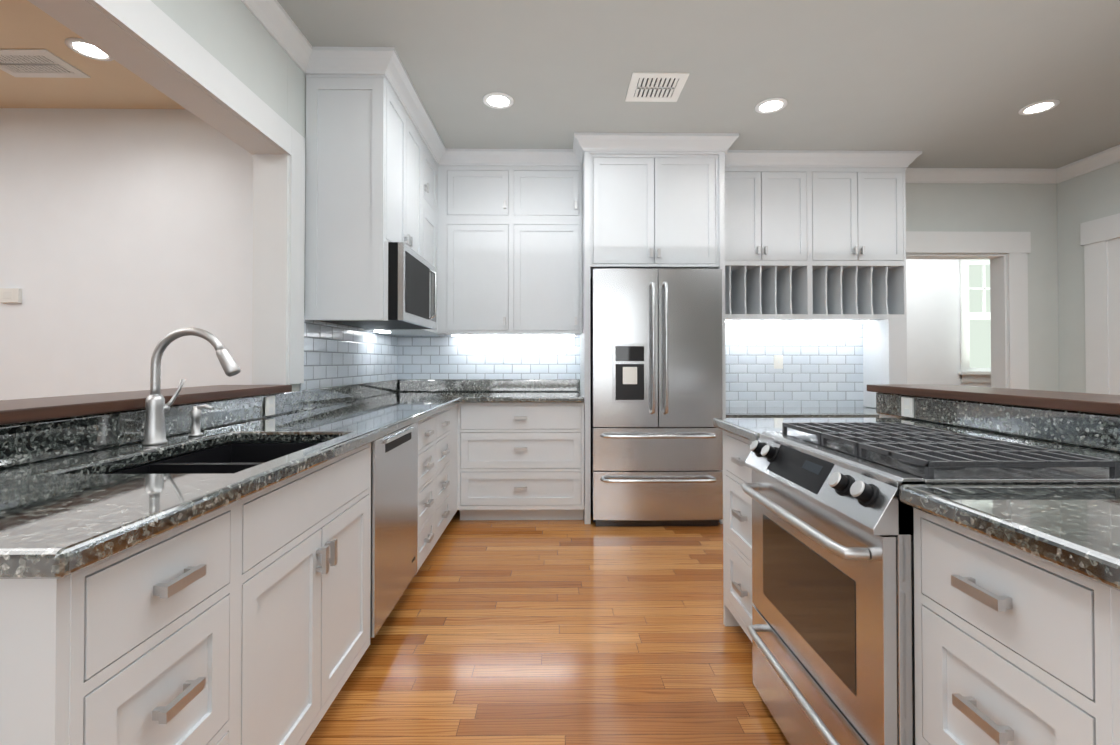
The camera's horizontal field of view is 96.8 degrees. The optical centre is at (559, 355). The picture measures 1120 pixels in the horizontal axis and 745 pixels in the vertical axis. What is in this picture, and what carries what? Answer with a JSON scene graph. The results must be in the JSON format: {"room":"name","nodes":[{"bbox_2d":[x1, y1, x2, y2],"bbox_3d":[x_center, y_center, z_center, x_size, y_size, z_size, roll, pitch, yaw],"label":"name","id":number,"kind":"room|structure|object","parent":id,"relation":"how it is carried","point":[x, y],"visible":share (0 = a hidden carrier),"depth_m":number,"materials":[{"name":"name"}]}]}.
{"room":"kitchen","nodes":[
{"label":"kitchen","id":0,"kind":"room"},
{"bbox_2d":[0,108,252,399],"bbox_3d":[-3.847,-0.191,3.221,4.704,2.780,0.140,0,-1,-1],"label":"wall","id":1,"kind":"structure","parent":0,"point":[126,241],"depth_m":3.15,"materials":[{"name":"white paint"}]},
{"bbox_2d":[0,288,21,302],"bbox_3d":[-3.478,-0.382,3.145,0.120,0.090,0.023,0,-1,-1],"label":"thermostat","id":2,"kind":"object","parent":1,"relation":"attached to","point":[10,295],"visible":1,"depth_m":3.14,"materials":[{"name":"white plastic"}]},
{"bbox_2d":[286,55,396,390],"bbox_3d":[-1.425,-0.190,3.299,0.140,2.780,1.719,0,-1,-1],"label":"wall","id":3,"kind":"structure","parent":0,"point":[296,99],"depth_m":2.55,"materials":[{"name":"grey paint"}]},
{"bbox_2d":[28,0,311,384],"bbox_3d":[-1.360,-0.753,-0.046,0.240,1.729,5.316,0,-1,-1],"label":"trim","id":4,"kind":"structure","parent":3,"relation":"attached to","point":[150,42],"depth_m":2.30,"materials":[{"name":"white wood"}]},
{"bbox_2d":[151,0,287,121],"bbox_3d":[-1.385,-1.323,-0.123,0.140,0.590,5.149,0,-1,-1],"label":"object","id":5,"kind":"structure","parent":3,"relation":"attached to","point":[238,40],"depth_m":2.08,"materials":[{"name":"grey paint"}]},
{"bbox_2d":[265,396,274,415],"bbox_3d":[-1.316,0.226,2.256,0.008,0.085,0.070,0,-1,-1],"label":"electrical outlet plate","id":6,"kind":"object","parent":3,"relation":"attached to","point":[269,401],"depth_m":2.25,"materials":[{"name":"white plastic"}]},
{"bbox_2d":[300,314,397,389],"bbox_3d":[-1.351,-0.012,3.359,0.007,0.395,1.578,0,-1,-1],"label":"tile","id":7,"kind":"structure","parent":3,"relation":"attached to","point":[337,355],"depth_m":3.10,"materials":[{"name":"white tile"}]},
{"bbox_2d":[305,54,432,329],"bbox_3d":[-1.090,-0.884,2.938,0.513,1.400,0.548,0,-1,-1],"label":"upper cabinet","id":8,"kind":"object","parent":3,"relation":"attached to","point":[413,226],"depth_m":2.63,"materials":[{"name":"white wood"}]},
{"bbox_2d":[309,238,440,329],"bbox_3d":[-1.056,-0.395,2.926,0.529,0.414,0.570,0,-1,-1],"label":"microwave","id":9,"kind":"object","parent":3,"relation":"attached to","point":[351,279],"depth_m":2.63,"materials":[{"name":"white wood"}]},
{"bbox_2d":[425,330,436,333],"bbox_3d":[-1.149,-0.877,3.594,0.412,1.400,0.387,0,-1,-1],"label":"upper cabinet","id":10,"kind":"object","parent":3,"relation":"attached to","point":[426,331],"depth_m":3.72,"materials":[{"name":"white wood"}]},
{"bbox_2d":[433,125,440,261],"bbox_3d":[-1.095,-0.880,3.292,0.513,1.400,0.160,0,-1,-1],"label":"upper cabinet","id":11,"kind":"object","parent":3,"relation":"attached to","point":[436,139],"depth_m":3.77,"materials":[{"name":"white wood"}]},
{"bbox_2d":[441,266,444,329],"bbox_3d":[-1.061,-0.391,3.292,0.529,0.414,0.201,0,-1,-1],"label":"upper cabinet","id":12,"kind":"object","parent":3,"relation":"attached to","point":[442,267],"depth_m":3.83,"materials":[{"name":"white wood"}]},
{"bbox_2d":[305,510,789,744],"bbox_3d":[0.407,1.214,1.845,13.600,0.060,9.500,0,-1,-1],"label":"floor","id":13,"kind":"structure","parent":0,"point":[535,632],"depth_m":2.01,"materials":[{"name":"brown wood"}]},
{"bbox_2d":[0,497,247,744],"bbox_3d":[-1.012,0.740,0.879,0.623,0.866,0.390,0,-1,-1],"label":"base cabinet","id":14,"kind":"object","parent":13,"relation":"on","point":[245,621],"depth_m":0.83,"materials":[{"name":"white wood"}]},
{"bbox_2d":[106,442,370,744],"bbox_3d":[-1.019,0.746,1.471,0.623,0.866,0.795,0,-1,-1],"label":"base cabinet","id":15,"kind":"object","parent":13,"relation":"on","point":[309,532],"depth_m":1.40,"materials":[{"name":"white wood"}]},
{"bbox_2d":[370,422,417,636],"bbox_3d":[-1.011,0.755,2.174,0.635,0.864,0.596,0,-1,-1],"label":"dishwasher","id":16,"kind":"object","parent":13,"relation":"on","point":[394,501],"visible":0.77,"depth_m":2.09,"materials":[{"name":"silver metal"}]},
{"bbox_2d":[415,412,439,574],"bbox_3d":[-1.033,0.760,2.681,0.623,0.866,0.405,0,-1,-1],"label":"base cabinet","id":17,"kind":"object","parent":13,"relation":"on","point":[429,427],"depth_m":2.71,"materials":[{"name":"white wood"}]},
{"bbox_2d":[440,407,451,535],"bbox_3d":[-1.038,0.764,3.082,0.623,0.866,0.397,0,-1,-1],"label":"base cabinet","id":18,"kind":"object","parent":13,"relation":"on","point":[445,415],"depth_m":3.16,"materials":[{"name":"white wood"}]},
{"bbox_2d":[452,403,459,517],"bbox_3d":[-1.042,0.768,3.416,0.623,0.866,0.272,0,-1,-1],"label":"base cabinet","id":19,"kind":"object","parent":13,"relation":"on","point":[456,408],"depth_m":3.48,"materials":[{"name":"white wood"}]},
{"bbox_2d":[460,402,583,519],"bbox_3d":[-0.283,0.773,3.860,0.906,0.866,0.597,0,-1,-1],"label":"base cabinet","id":20,"kind":"object","parent":13,"relation":"on","point":[519,461],"depth_m":3.57,"materials":[{"name":"white wood"}]},
{"bbox_2d":[0,379,463,578],"bbox_3d":[-1.012,0.248,2.413,0.660,0.144,3.507,0,-1,-1],"label":"countertop","id":21,"kind":"structure","parent":20,"relation":"on","point":[62,516],"depth_m":1.23,"materials":[{"name":"stone"}]},
{"bbox_2d":[142,327,240,444],"bbox_3d":[-1.133,0.091,1.604,0.286,0.357,0.211,0,-1,-1],"label":"faucet","id":22,"kind":"object","parent":21,"relation":"on","point":[156,407],"visible":1,"depth_m":1.52,"materials":[{"name":"silver metal"}]},
{"bbox_2d":[110,443,318,473],"bbox_3d":[-0.965,0.427,1.458,0.444,0.232,0.676,0,-1,-1],"label":"sink","id":23,"kind":"object","parent":21,"relation":"in","point":[231,458],"visible":0.08,"depth_m":1.65,"materials":[{"name":"black metal"}]},
{"bbox_2d":[464,379,583,402],"bbox_3d":[-0.265,0.264,3.846,0.868,0.144,0.645,0,-1,-1],"label":"countertop","id":24,"kind":"structure","parent":20,"relation":"on","point":[475,390],"depth_m":4.14,"materials":[{"name":"stone"}]},
{"bbox_2d":[580,134,728,523],"bbox_3d":[0.681,-0.184,3.878,1.015,2.780,0.606,0,-1,-1],"label":"tall cabinet","id":25,"kind":"object","parent":13,"relation":"on","point":[649,201],"depth_m":3.61,"materials":[{"name":"white wood"}]},
{"bbox_2d":[590,269,722,525],"bbox_3d":[0.684,0.297,3.776,0.910,1.815,0.745,0,-1,-1],"label":"refrigerator","id":26,"kind":"object","parent":13,"relation":"on","point":[656,391],"visible":1,"depth_m":3.48,"materials":[{"name":"silver metal"}]},
{"bbox_2d":[723,430,753,641],"bbox_3d":[1.140,0.752,1.988,0.832,0.866,0.443,0,-1,-1],"label":"base cabinet","id":27,"kind":"object","parent":13,"relation":"on","point":[737,505],"depth_m":2.04,"materials":[{"name":"white wood"}]},
{"bbox_2d":[713,392,1119,590],"bbox_3d":[1.129,0.238,1.518,0.867,0.144,1.788,0,-1,-1],"label":"countertop","id":28,"kind":"structure","parent":27,"relation":"on","point":[1074,528],"depth_m":0.97,"materials":[{"name":"stone"}]},
{"bbox_2d":[726,407,878,417],"bbox_3d":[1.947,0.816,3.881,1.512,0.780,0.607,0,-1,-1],"label":"backsplash","id":29,"kind":"structure","parent":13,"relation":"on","point":[800,412],"depth_m":3.73,"materials":[{"name":"tile"}]},
{"bbox_2d":[741,422,1119,744],"bbox_3d":[0.926,0.703,1.387,0.637,0.952,0.724,0,-1,-1],"label":"range","id":30,"kind":"object","parent":13,"relation":"on","point":[831,629],"visible":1,"depth_m":1.21,"materials":[{"name":"silver metal"}]},
{"bbox_2d":[913,507,1119,744],"bbox_3d":[1.154,0.739,0.831,0.832,0.866,0.363,0,-1,-1],"label":"base cabinet","id":31,"kind":"object","parent":13,"relation":"on","point":[1013,646],"depth_m":0.82,"materials":[{"name":"white wood"}]},
{"bbox_2d":[0,0,1119,168],"bbox_3d":[0.407,-1.626,1.877,13.600,0.060,9.500,0,-1,-1],"label":"ceiling","id":32,"kind":"structure","parent":0,"point":[949,83],"depth_m":2.75,"materials":[{"name":"white paint"}]},
{"bbox_2d":[0,49,90,77],"bbox_3d":[-2.873,-1.583,2.693,0.420,0.007,0.250,0,-1,-1],"label":"ceiling vent","id":33,"kind":"object","parent":32,"relation":"in","point":[36,63],"visible":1,"depth_m":2.70,"materials":[{"name":"white metal"}]},
{"bbox_2d":[65,37,113,60],"bbox_3d":[-2.432,-1.583,2.573,0.190,0.009,0.190,0,-1,-1],"label":"recessed light","id":34,"kind":"object","parent":32,"relation":"in","point":[82,47],"visible":0.77,"depth_m":2.57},
{"bbox_2d":[483,92,513,108],"bbox_3d":[-0.382,-1.578,3.077,0.190,0.009,0.190,0,-1,-1],"label":"recessed light","id":35,"kind":"object","parent":32,"relation":"in","point":[497,100],"visible":1,"depth_m":3.07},
{"bbox_2d":[625,72,689,101],"bbox_3d":[0.564,-1.581,2.928,0.320,0.007,0.300,0,-1,-1],"label":"ceiling vent","id":36,"kind":"object","parent":32,"relation":"in","point":[655,87],"visible":1,"depth_m":2.92,"materials":[{"name":"white metal"}]},
{"bbox_2d":[755,98,786,113],"bbox_3d":[1.332,-1.577,3.137,0.190,0.009,0.190,0,-1,-1],"label":"recessed light","id":37,"kind":"object","parent":32,"relation":"in","point":[769,105],"visible":1,"depth_m":3.13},
{"bbox_2d":[1018,99,1059,114],"bbox_3d":[3.042,-1.577,3.157,0.190,0.009,0.190,0,-1,-1],"label":"recessed light","id":38,"kind":"object","parent":32,"relation":"in","point":[1039,107],"visible":1,"depth_m":3.15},
{"bbox_2d":[457,183,1058,494],"bbox_3d":[1.436,-0.180,4.263,5.885,2.780,0.140,0,-1,-1],"label":"wall","id":39,"kind":"structure","parent":0,"point":[976,207],"depth_m":4.23,"materials":[{"name":"grey paint"}]},
{"bbox_2d":[445,150,512,336],"bbox_3d":[-0.626,-0.872,4.008,0.494,1.400,0.331,0,-1,-1],"label":"upper cabinet","id":40,"kind":"object","parent":39,"relation":"attached to","point":[478,183],"depth_m":3.85,"materials":[{"name":"white wood"}]},
{"bbox_2d":[513,150,580,337],"bbox_3d":[-0.117,-0.872,4.014,0.524,1.400,0.331,0,-1,-1],"label":"upper cabinet","id":41,"kind":"object","parent":39,"relation":"attached to","point":[546,183],"depth_m":3.85,"materials":[{"name":"white wood"}]},
{"bbox_2d":[397,323,864,406],"bbox_3d":[0.608,0.129,4.176,3.943,0.960,0.007,0,-1,-1],"label":"tile","id":42,"kind":"structure","parent":39,"relation":"attached to","point":[822,364],"depth_m":4.18,"materials":[{"name":"white tile"}]},
{"bbox_2d":[729,150,812,322],"bbox_3d":[1.567,-0.575,4.030,0.756,1.995,0.331,0,-1,-1],"label":"wall cabinet","id":43,"kind":"object","parent":39,"relation":"attached to","point":[771,191],"depth_m":3.88,"materials":[{"name":"white wood"}]},
{"bbox_2d":[774,355,782,368],"bbox_3d":[1.840,0.049,4.181,0.075,0.115,0.012,0,-1,-1],"label":"electrical outlet plate","id":44,"kind":"object","parent":39,"relation":"attached to","point":[778,359],"depth_m":4.18,"materials":[{"name":"white plastic"}]},
{"bbox_2d":[813,150,908,407],"bbox_3d":[2.323,-0.574,4.039,0.756,1.995,0.331,0,-1,-1],"label":"wall cabinet","id":45,"kind":"object","parent":39,"relation":"attached to","point":[859,200],"depth_m":3.89,"materials":[{"name":"white wood"}]},
{"bbox_2d":[905,168,1055,389],"bbox_3d":[3.419,-0.180,4.247,1.441,2.780,0.216,0,-1,-1],"label":"trim","id":46,"kind":"structure","parent":39,"relation":"attached to","point":[1009,292],"depth_m":4.20,"materials":[{"name":"white wood"}]},
{"bbox_2d":[906,259,990,386],"bbox_3d":[4.455,-0.157,6.328,5.280,2.780,0.140,0,-1,-1],"label":"wall","id":47,"kind":"structure","parent":0,"point":[933,315],"depth_m":6.24,"materials":[{"name":"white paint"}]},
{"bbox_2d":[958,259,990,381],"bbox_3d":[5.525,-0.487,6.330,1.020,1.640,0.230,0,-1,-1],"label":"window","id":48,"kind":"structure","parent":47,"relation":"in","point":[975,338],"depth_m":6.33,"materials":[{"name":"white glass"}]},
{"bbox_2d":[879,414,1119,452],"bbox_3d":[1.655,0.654,-0.134,0.140,1.015,5.100,0,-1,-1],"label":"wall","id":49,"kind":"structure","parent":0,"point":[884,416],"depth_m":2.32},
{"bbox_2d":[901,397,913,417],"bbox_3d":[1.531,0.225,2.190,0.008,0.085,0.070,0,-1,-1],"label":"electrical outlet plate","id":50,"kind":"object","parent":49,"relation":"attached to","point":[907,406],"depth_m":2.18,"materials":[{"name":"white plastic"}]},
{"bbox_2d":[867,384,1119,414],"bbox_3d":[1.724,0.129,-0.062,0.370,0.034,5.030,0,-1,-1],"label":"bar","id":51,"kind":"object","parent":49,"relation":"on","point":[1091,403],"visible":1,"depth_m":1.74,"materials":[{"name":"brown wood"}]},
{"bbox_2d":[1057,161,1119,392],"bbox_3d":[4.350,-0.218,0.792,0.140,2.780,6.869,0,-1,-1],"label":"wall","id":52,"kind":"structure","parent":0,"point":[1090,196],"depth_m":4.09,"materials":[{"name":"grey paint"}]},
{"bbox_2d":[1056,145,1119,394],"bbox_3d":[4.230,-0.218,0.790,0.098,2.780,6.869,0,-1,-1],"label":"trim","id":53,"kind":"structure","parent":52,"relation":"attached to","point":[1100,238],"depth_m":3.87,"materials":[{"name":"white wood"}]},
{"bbox_3d":[-1.385,0.654,-0.145,0.140,1.015,5.149,0,-1,-1],"label":"wall","id":54,"kind":"structure","parent":0,"visible":0},
{"bbox_2d":[0,385,291,424],"bbox_3d":[-1.440,0.129,-0.102,0.340,0.034,5.025,0,-1,-1],"label":"bar","id":55,"kind":"object","parent":54,"relation":"on","point":[14,411],"visible":1,"depth_m":1.48,"materials":[{"name":"brown wood"}]}
]}

